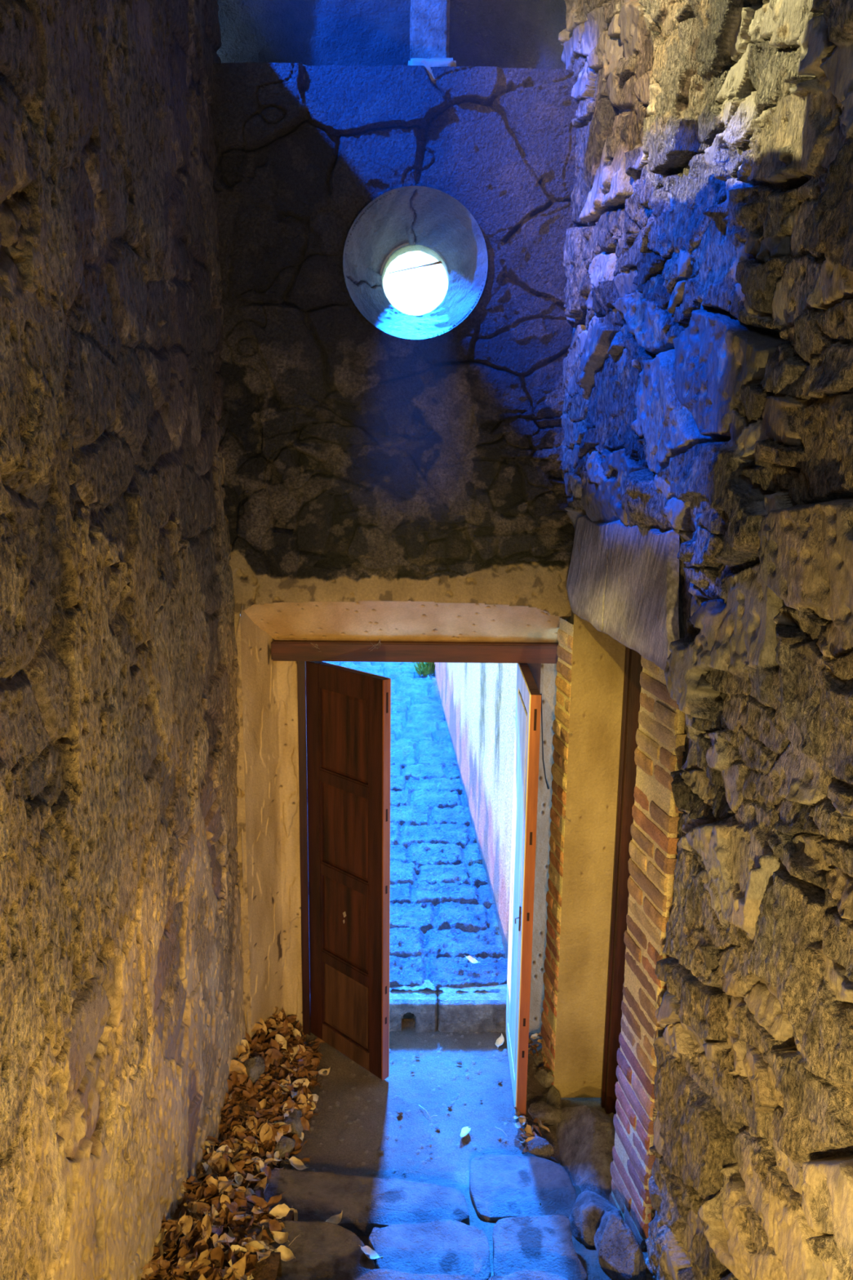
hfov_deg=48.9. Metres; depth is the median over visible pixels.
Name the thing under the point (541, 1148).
loose stone
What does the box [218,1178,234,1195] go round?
dry leaf
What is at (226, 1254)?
dry leaf
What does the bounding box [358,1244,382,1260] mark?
dry leaf
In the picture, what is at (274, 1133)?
dry leaf
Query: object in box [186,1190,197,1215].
dry leaf
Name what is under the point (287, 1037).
dry leaf
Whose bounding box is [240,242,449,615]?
wall
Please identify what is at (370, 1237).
dry leaf
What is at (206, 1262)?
dry leaf
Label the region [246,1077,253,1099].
dry leaf
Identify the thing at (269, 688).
trim
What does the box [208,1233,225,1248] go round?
dry leaf
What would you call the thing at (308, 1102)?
dry leaf
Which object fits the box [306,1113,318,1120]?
dry leaf
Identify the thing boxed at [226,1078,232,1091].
dry leaf
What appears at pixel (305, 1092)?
dry leaf
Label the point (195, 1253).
dry leaf
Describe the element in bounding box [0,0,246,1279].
wall
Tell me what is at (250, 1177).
dry leaf
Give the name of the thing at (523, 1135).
dry leaf
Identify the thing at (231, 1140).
dry leaf
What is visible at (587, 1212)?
rock
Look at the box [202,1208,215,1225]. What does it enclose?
dry leaf
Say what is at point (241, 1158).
dry leaf
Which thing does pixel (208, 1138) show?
dry leaf
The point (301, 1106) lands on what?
dry leaf
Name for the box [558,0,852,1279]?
wall
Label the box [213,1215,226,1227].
dry leaf
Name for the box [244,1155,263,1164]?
dry leaf
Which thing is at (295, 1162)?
dry leaf
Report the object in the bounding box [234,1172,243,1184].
dry leaf
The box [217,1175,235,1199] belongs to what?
dry leaf
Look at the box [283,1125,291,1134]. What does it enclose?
dry leaf
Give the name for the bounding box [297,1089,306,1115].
dry leaf
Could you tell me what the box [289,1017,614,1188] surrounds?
floor
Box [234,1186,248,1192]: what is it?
dry leaf
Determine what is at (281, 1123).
dry leaf
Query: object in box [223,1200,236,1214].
dry leaf
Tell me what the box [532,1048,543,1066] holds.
loose stone
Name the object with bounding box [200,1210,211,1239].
dry leaf
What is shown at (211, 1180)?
dry leaf
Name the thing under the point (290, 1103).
dry leaf
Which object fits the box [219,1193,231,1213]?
dry leaf
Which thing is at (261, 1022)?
dry leaf
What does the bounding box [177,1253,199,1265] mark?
dry leaf
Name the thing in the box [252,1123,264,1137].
dry leaf
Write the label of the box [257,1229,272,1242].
dry leaf
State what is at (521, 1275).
step slab
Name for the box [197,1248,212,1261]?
dry leaf
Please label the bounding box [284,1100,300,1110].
dry leaf
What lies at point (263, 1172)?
dry leaf
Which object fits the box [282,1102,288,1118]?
dry leaf
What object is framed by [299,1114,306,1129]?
dry leaf
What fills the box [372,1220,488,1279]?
stone
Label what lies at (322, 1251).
step slab
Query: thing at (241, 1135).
dry leaf
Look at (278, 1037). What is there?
dry leaf
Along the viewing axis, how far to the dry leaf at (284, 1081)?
4.40 m
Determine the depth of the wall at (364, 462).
4.01 m
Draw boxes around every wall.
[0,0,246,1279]
[210,62,584,1038]
[216,0,566,69]
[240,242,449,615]
[433,662,517,959]
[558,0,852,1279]
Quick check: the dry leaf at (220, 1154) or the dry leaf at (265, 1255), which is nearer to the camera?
the dry leaf at (265, 1255)
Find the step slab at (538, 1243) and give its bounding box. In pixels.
[492,1214,586,1279]
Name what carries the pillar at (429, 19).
attached to the wall at (364, 462)
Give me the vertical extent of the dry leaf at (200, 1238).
0.020 m
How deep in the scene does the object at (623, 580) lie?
3.41 m
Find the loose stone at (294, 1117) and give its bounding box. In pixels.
[283,1109,303,1138]
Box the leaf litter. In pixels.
[154,1020,317,1279]
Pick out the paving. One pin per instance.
(442, 911)
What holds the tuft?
on the paving
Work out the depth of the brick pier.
3.37 m
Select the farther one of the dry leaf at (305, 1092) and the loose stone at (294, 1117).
the dry leaf at (305, 1092)
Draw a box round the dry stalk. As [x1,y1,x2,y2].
[388,261,442,273]
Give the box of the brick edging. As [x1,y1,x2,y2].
[541,617,573,1084]
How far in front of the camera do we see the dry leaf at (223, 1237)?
3.13 m
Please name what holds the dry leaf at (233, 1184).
on the heap
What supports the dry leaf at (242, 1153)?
on the heap
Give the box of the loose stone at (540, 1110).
[528,1100,561,1124]
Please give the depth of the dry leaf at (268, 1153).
4.02 m
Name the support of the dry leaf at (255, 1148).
on the heap
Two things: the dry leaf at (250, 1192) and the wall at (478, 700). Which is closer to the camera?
the dry leaf at (250, 1192)
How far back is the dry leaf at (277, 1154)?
4.05 m
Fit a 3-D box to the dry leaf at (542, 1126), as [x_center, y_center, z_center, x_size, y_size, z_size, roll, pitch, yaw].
[0.535,2.201,4.236,0.025,0.029,0.082,-6,13,-32]
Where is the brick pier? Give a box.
[608,656,686,1251]
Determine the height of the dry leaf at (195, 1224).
0.027 m
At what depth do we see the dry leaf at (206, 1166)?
3.69 m
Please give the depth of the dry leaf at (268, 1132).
4.09 m
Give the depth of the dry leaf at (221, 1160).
3.75 m
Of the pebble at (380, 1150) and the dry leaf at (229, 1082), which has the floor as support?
the pebble at (380, 1150)
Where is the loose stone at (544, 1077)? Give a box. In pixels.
[536,1065,554,1088]
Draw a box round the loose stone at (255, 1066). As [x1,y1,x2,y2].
[243,1055,265,1083]
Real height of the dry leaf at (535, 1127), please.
0.051 m
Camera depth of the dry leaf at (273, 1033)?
4.68 m
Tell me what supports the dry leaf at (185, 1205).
on the heap
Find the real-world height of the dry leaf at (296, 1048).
0.043 m
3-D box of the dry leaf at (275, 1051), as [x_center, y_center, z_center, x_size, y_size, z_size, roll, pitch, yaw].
[-0.745,2.018,4.556,0.104,0.051,0.040,-4,12,-23]
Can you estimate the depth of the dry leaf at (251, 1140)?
4.04 m
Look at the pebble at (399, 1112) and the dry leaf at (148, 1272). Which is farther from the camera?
the pebble at (399, 1112)
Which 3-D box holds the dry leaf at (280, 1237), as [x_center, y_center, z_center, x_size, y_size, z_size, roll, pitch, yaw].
[-0.516,2.120,3.329,0.041,0.042,0.098,-6,13,-31]
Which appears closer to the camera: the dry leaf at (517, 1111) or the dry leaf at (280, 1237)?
the dry leaf at (280, 1237)
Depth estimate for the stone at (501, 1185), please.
3.87 m
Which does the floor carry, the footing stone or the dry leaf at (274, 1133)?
the footing stone
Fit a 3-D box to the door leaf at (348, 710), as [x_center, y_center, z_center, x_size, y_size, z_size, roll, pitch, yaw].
[-0.389,1.125,4.593,0.563,2.015,0.049,11,15,42]
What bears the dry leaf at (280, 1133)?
on the heap
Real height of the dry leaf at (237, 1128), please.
0.034 m
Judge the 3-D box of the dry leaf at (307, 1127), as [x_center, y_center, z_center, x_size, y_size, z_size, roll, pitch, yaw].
[-0.552,2.201,4.251,0.074,0.044,0.033,7,13,28]
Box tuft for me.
[412,662,435,675]
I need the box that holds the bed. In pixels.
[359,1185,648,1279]
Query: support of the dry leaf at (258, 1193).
on the heap
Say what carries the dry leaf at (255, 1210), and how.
on the heap
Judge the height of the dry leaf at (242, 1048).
0.090 m
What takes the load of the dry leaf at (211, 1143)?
on the heap
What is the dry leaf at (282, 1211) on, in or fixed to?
on the heap
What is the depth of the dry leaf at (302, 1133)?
4.17 m
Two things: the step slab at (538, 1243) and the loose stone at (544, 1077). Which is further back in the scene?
the loose stone at (544, 1077)
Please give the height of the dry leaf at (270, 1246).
0.043 m
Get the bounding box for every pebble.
[338,1137,345,1141]
[377,1147,384,1152]
[396,1110,403,1115]
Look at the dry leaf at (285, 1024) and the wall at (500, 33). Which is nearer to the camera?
the wall at (500, 33)
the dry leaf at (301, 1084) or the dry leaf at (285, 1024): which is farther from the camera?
the dry leaf at (285, 1024)
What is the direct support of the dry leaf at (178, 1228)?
on the heap
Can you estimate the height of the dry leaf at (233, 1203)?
0.025 m
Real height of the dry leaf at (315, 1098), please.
0.105 m
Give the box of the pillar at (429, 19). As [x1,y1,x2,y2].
[409,0,449,62]
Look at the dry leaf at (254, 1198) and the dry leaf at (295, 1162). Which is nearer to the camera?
the dry leaf at (254, 1198)
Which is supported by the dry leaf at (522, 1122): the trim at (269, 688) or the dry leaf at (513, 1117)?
the dry leaf at (513, 1117)
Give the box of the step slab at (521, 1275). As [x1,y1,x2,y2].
[488,1271,572,1279]
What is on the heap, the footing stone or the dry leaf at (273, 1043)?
the dry leaf at (273, 1043)
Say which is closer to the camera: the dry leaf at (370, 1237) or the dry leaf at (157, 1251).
the dry leaf at (157, 1251)
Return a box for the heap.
[142,1006,324,1279]
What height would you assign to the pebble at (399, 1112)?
0.018 m
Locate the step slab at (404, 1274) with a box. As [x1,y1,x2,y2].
[357,1270,472,1279]
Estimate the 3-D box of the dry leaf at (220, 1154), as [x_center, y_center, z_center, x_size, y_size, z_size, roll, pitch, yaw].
[-0.846,2.096,3.776,0.035,0.047,0.106,7,13,30]
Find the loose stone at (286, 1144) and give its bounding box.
[273,1136,295,1157]
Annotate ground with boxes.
[402,993,438,1018]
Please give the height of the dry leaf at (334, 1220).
0.031 m
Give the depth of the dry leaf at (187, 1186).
3.43 m
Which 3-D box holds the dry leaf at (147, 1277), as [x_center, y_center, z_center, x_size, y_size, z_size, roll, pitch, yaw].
[-0.871,1.980,2.884,0.034,0.036,0.079,-10,15,-43]
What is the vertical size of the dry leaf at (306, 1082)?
0.040 m
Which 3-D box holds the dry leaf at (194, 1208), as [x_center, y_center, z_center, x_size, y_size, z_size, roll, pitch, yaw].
[-0.832,2.028,3.338,0.069,0.035,0.040,7,13,28]
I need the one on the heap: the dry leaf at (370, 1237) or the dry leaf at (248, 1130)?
the dry leaf at (248, 1130)
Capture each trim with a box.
[236,603,302,1041]
[240,600,568,642]
[528,663,557,1033]
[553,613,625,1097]
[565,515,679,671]
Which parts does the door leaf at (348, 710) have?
rail, rail, panel, rail, panel, rail, panel, panel, rail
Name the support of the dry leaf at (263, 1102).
on the heap
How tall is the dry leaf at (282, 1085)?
0.077 m
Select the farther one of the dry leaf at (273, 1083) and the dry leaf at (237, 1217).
the dry leaf at (273, 1083)
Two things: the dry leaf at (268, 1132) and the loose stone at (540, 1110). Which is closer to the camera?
the dry leaf at (268, 1132)
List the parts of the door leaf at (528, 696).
rail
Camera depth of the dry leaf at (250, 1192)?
3.71 m
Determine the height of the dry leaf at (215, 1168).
0.035 m
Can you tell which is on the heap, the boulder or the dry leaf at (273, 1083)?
the dry leaf at (273, 1083)
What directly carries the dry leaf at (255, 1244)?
on the heap
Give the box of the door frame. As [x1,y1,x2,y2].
[271,640,558,1035]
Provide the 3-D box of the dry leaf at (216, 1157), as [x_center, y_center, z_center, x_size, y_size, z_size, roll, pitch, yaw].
[-0.850,2.086,3.768,0.076,0.018,0.041,-7,14,-33]
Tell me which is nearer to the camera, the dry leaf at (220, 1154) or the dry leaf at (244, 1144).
the dry leaf at (220, 1154)
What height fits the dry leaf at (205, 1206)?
0.032 m
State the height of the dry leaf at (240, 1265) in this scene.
0.106 m
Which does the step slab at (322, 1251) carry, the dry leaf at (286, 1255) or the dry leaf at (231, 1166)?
the dry leaf at (286, 1255)
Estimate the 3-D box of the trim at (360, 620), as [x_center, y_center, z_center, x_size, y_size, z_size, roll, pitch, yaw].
[-0.059,-0.082,4.401,1.600,0.258,0.334,1,11,-1]
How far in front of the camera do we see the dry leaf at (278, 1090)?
4.36 m
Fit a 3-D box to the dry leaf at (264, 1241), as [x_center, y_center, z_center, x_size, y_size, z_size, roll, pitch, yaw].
[-0.592,2.151,3.312,0.112,0.051,0.052,0,11,-5]
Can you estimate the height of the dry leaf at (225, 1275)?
0.050 m
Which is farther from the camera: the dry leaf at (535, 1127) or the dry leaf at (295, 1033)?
the dry leaf at (295, 1033)
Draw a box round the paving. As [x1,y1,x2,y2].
[322,661,507,993]
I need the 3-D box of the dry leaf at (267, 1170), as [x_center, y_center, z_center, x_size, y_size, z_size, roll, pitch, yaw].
[-0.652,2.182,3.843,0.031,0.029,0.085,-2,12,-12]
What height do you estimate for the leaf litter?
0.540 m
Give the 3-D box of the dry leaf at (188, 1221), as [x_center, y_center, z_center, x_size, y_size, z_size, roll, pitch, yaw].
[-0.803,1.947,3.121,0.074,0.027,0.050,11,15,42]
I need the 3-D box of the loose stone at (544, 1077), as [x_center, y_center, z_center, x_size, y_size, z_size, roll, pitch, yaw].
[0.580,2.125,4.563,0.113,0.100,0.075,12,16,43]
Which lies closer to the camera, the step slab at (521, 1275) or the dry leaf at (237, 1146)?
the step slab at (521, 1275)
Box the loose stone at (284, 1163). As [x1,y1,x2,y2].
[280,1159,293,1168]
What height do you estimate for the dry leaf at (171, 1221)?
0.025 m
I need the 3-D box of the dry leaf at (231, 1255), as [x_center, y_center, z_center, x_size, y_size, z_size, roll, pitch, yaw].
[-0.641,2.016,3.073,0.029,0.065,0.085,-7,14,-34]
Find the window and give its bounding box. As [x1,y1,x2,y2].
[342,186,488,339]
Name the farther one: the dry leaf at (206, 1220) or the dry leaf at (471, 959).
the dry leaf at (471, 959)
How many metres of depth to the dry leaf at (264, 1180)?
3.79 m
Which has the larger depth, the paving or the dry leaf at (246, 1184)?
the paving
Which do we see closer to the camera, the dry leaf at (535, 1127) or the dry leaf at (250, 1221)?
the dry leaf at (250, 1221)
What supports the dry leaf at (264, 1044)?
on the heap
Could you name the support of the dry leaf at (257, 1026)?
on the heap
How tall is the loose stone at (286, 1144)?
0.100 m
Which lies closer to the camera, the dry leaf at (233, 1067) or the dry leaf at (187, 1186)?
the dry leaf at (187, 1186)
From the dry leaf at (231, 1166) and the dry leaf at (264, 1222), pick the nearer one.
the dry leaf at (264, 1222)
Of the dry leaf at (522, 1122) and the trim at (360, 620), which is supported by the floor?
the dry leaf at (522, 1122)
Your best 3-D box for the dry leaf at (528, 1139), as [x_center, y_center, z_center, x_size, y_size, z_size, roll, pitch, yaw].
[0.467,2.216,4.143,0.081,0.020,0.035,-4,12,-23]
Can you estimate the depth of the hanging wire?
4.67 m
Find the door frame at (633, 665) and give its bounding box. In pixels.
[600,646,643,1114]
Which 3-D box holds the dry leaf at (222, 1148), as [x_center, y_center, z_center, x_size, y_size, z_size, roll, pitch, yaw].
[-0.825,2.093,3.836,0.046,0.042,0.075,6,12,23]
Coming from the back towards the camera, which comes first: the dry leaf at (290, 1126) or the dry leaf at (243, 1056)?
the dry leaf at (243, 1056)
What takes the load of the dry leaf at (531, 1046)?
on the floor
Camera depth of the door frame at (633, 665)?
4.24 m
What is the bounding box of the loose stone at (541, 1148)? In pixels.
[524,1135,554,1159]
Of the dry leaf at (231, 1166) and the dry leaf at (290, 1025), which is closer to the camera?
the dry leaf at (231, 1166)
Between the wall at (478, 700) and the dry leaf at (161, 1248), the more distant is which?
the wall at (478, 700)
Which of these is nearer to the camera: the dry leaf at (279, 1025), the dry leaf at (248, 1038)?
the dry leaf at (248, 1038)
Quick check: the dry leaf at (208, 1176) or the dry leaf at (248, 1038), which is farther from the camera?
the dry leaf at (248, 1038)
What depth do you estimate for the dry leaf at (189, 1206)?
3.35 m
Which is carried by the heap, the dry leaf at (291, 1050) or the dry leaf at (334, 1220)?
the dry leaf at (291, 1050)
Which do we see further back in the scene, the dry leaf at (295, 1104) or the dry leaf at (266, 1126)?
the dry leaf at (295, 1104)
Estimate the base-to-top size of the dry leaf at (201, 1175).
0.034 m
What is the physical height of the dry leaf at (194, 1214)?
0.045 m
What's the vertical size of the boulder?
0.395 m
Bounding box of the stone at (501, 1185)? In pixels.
[469,1154,577,1221]
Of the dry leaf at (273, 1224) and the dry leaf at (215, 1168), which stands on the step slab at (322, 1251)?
the dry leaf at (273, 1224)
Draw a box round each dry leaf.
[141,1264,153,1279]
[141,1273,150,1279]
[151,1246,161,1269]
[153,1245,164,1260]
[155,1228,167,1247]
[165,1219,182,1233]
[167,1217,180,1244]
[177,1211,192,1235]
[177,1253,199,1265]
[178,1219,199,1242]
[180,1202,187,1208]
[182,1182,194,1188]
[183,1246,197,1258]
[184,1258,210,1271]
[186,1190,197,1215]
[186,1198,199,1210]
[186,1204,197,1213]
[186,1210,200,1221]
[188,1173,213,1190]
[191,1201,211,1216]
[195,1235,207,1242]
[196,1172,208,1179]
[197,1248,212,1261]
[198,1164,212,1176]
[198,1274,206,1279]
[200,1160,208,1170]
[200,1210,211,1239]
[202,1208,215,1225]
[204,1140,211,1148]
[204,1176,217,1200]
[205,1135,218,1142]
[205,1176,218,1189]
[207,1152,221,1166]
[208,1140,217,1145]
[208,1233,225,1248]
[210,1162,219,1177]
[210,1207,215,1222]
[211,1151,222,1158]
[211,1204,218,1217]
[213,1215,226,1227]
[213,1232,235,1243]
[215,1144,234,1153]
[215,1157,225,1175]
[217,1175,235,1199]
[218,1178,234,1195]
[218,1266,231,1279]
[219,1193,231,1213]
[221,1112,235,1133]
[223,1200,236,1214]
[223,1244,247,1253]
[224,1246,236,1262]
[225,1092,231,1102]
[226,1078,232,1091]
[226,1237,235,1265]
[226,1253,245,1278]
[227,1135,244,1151]
[227,1157,238,1173]
[227,1178,241,1187]
[227,1226,234,1237]
[228,1119,240,1128]
[228,1259,253,1279]
[229,1059,245,1071]
[231,1124,248,1132]
[231,1142,242,1155]
[231,1150,247,1163]
[231,1200,238,1215]
[232,1119,244,1134]
[232,1213,257,1220]
[232,1269,248,1279]
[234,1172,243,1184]
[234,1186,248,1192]
[235,1054,247,1071]
[235,1067,247,1074]
[235,1131,246,1139]
[237,1052,250,1063]
[238,1044,246,1055]
[238,1154,244,1160]
[240,1039,249,1057]
[240,1195,267,1208]
[241,1127,253,1133]
[241,1135,262,1144]
[241,1240,273,1250]
[242,1138,256,1150]
[243,1173,262,1184]
[243,1182,250,1187]
[243,1187,254,1196]
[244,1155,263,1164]
[244,1237,259,1252]
[245,1031,252,1041]
[245,1098,261,1108]
[245,1115,257,1134]
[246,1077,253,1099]
[247,1214,256,1226]
[248,1171,265,1182]
[250,1139,258,1152]
[250,1205,265,1213]
[251,1022,263,1032]
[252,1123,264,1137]
[253,1177,266,1191]
[253,1189,265,1199]
[253,1218,280,1228]
[254,1096,267,1113]
[254,1156,267,1176]
[255,1225,263,1240]
[256,1249,271,1262]
[257,1017,267,1036]
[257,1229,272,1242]
[259,1120,272,1144]
[260,1075,271,1081]
[261,1040,268,1046]
[262,1191,285,1213]
[262,1240,275,1252]
[262,1242,276,1252]
[263,1048,283,1058]
[263,1120,277,1141]
[263,1128,272,1140]
[263,1156,275,1166]
[263,1164,271,1181]
[265,1017,277,1028]
[265,1031,277,1040]
[266,1081,277,1090]
[266,1151,277,1166]
[267,1216,281,1235]
[268,1203,293,1218]
[269,1036,279,1061]
[271,1121,291,1127]
[271,1231,288,1244]
[272,1088,287,1095]
[272,1091,282,1102]
[273,1150,282,1160]
[273,1244,295,1261]
[275,1008,284,1024]
[275,1034,287,1051]
[275,1079,282,1095]
[275,1128,283,1144]
[276,1021,284,1033]
[277,1082,288,1091]
[277,1099,295,1108]
[278,1124,292,1134]
[279,1222,285,1231]
[280,1016,288,1035]
[280,1035,289,1042]
[280,1064,297,1071]
[280,1079,289,1084]
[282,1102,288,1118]
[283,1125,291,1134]
[284,1022,296,1030]
[284,1072,290,1093]
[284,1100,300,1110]
[286,1155,308,1169]
[288,1044,299,1062]
[288,1046,293,1054]
[289,1205,297,1220]
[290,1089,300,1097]
[291,1078,311,1088]
[293,1027,301,1043]
[293,1104,306,1110]
[297,1044,306,1053]
[297,1078,306,1091]
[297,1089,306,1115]
[297,1132,303,1141]
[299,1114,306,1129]
[302,1085,308,1094]
[303,1118,310,1131]
[305,1093,312,1103]
[306,1098,315,1110]
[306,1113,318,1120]
[307,1093,318,1102]
[318,1066,330,1075]
[325,1210,342,1225]
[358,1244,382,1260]
[367,1226,376,1249]
[460,1126,471,1137]
[464,955,479,963]
[495,1033,504,1048]
[512,1115,528,1119]
[512,1121,522,1128]
[513,1106,520,1116]
[518,1118,526,1125]
[520,1133,531,1137]
[523,1136,535,1143]
[525,1124,533,1136]
[530,1033,540,1039]
[530,1044,538,1057]
[532,1124,542,1137]
[539,1120,551,1133]
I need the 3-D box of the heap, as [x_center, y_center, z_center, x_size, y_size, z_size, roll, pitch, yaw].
[-0.729,2.062,3.854,0.522,0.612,2.193,1,11,-1]
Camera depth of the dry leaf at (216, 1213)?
3.37 m
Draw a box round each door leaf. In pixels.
[306,661,391,1080]
[505,662,541,1115]
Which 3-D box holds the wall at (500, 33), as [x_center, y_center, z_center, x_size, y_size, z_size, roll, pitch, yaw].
[-0.027,-2.910,3.997,2.019,1.222,0.165,1,11,-1]
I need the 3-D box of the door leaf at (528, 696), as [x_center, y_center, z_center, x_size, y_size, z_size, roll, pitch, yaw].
[0.439,1.158,4.479,0.077,2.015,0.652,1,11,1]
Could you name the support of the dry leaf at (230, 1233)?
on the heap
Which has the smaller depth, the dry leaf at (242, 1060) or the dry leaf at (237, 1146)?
the dry leaf at (237, 1146)
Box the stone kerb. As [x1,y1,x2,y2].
[389,979,506,1032]
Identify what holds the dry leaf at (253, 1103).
on the heap
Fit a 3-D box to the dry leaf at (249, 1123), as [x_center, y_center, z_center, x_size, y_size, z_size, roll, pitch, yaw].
[-0.770,2.133,4.128,0.052,0.043,0.096,-1,11,-9]
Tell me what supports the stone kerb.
on the floor
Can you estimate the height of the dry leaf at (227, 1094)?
0.056 m
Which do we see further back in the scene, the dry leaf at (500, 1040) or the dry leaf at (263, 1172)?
the dry leaf at (500, 1040)
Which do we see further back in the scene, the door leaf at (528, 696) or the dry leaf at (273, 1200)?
the door leaf at (528, 696)
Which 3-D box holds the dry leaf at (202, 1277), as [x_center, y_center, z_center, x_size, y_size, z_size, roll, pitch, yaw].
[-0.698,2.044,2.909,0.057,0.087,0.108,-4,12,-22]
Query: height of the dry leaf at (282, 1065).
0.030 m
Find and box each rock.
[568,1190,624,1248]
[594,1209,646,1279]
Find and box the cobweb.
[368,638,382,650]
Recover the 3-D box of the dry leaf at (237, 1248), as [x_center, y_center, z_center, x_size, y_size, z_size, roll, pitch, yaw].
[-0.641,2.024,3.118,0.085,0.042,0.030,-4,12,-23]
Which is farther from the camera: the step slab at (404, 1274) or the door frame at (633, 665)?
the door frame at (633, 665)
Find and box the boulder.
[555,1105,615,1200]
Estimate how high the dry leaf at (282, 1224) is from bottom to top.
0.046 m
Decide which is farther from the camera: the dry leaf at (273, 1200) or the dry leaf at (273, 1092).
the dry leaf at (273, 1092)
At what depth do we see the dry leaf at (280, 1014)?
4.88 m
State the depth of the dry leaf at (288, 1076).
4.45 m
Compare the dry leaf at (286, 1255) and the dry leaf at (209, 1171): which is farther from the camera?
the dry leaf at (209, 1171)
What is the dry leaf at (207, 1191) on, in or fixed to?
on the heap
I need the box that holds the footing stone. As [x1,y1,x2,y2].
[546,1084,561,1129]
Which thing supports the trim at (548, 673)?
attached to the wall at (404, 244)
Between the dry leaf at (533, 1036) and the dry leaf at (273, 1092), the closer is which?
the dry leaf at (273, 1092)
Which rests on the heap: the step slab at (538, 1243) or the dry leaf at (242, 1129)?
the dry leaf at (242, 1129)
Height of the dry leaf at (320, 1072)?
0.035 m
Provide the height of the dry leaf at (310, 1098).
0.029 m
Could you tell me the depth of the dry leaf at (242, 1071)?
4.35 m
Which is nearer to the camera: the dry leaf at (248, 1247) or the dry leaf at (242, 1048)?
the dry leaf at (248, 1247)
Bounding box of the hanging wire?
[540,693,549,789]
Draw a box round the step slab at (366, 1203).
[248,1168,470,1236]
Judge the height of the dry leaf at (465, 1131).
0.040 m
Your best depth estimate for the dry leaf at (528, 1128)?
4.20 m
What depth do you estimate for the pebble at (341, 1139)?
4.20 m
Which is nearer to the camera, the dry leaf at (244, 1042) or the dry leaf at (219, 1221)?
the dry leaf at (219, 1221)
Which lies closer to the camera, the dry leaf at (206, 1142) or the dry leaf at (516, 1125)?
the dry leaf at (206, 1142)
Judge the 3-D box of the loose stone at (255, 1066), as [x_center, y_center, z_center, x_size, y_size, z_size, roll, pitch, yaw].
[-0.813,2.006,4.403,0.106,0.098,0.114,10,15,40]
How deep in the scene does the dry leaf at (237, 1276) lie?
3.02 m
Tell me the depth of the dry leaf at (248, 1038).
4.61 m
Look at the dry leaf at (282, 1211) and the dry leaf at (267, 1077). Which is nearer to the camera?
the dry leaf at (282, 1211)
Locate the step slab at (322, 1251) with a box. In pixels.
[248,1219,374,1279]
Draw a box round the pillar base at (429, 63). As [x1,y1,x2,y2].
[407,54,454,86]
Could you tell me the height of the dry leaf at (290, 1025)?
0.023 m
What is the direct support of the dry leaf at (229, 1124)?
on the heap
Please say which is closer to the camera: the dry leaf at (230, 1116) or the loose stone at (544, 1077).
the dry leaf at (230, 1116)
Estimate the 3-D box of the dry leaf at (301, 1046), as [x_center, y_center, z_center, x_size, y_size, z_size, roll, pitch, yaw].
[-0.641,2.055,4.707,0.093,0.042,0.025,-3,12,-18]
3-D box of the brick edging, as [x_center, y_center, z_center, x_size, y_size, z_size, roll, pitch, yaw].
[0.630,1.057,4.418,0.072,2.330,0.230,-2,12,-14]
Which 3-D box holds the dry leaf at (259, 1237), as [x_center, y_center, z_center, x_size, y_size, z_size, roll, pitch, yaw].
[-0.599,2.127,3.334,0.030,0.047,0.077,9,14,35]
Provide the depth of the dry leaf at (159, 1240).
3.04 m
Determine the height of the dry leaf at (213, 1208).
0.051 m
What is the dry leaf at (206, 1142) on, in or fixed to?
on the heap
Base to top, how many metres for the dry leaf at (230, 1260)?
0.111 m
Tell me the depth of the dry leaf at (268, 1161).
3.97 m
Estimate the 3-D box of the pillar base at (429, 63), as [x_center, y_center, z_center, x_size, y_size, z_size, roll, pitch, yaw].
[0.018,-2.318,3.856,0.198,0.119,0.138,1,11,-1]
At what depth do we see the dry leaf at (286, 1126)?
4.16 m
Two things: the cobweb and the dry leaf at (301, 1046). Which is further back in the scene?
the dry leaf at (301, 1046)
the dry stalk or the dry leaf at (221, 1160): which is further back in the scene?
the dry stalk
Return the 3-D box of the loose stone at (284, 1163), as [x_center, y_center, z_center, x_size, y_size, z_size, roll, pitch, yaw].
[-0.603,2.261,4.027,0.057,0.060,0.075,1,11,-1]
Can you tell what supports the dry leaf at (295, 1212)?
on the leaf litter
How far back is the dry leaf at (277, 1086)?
4.38 m

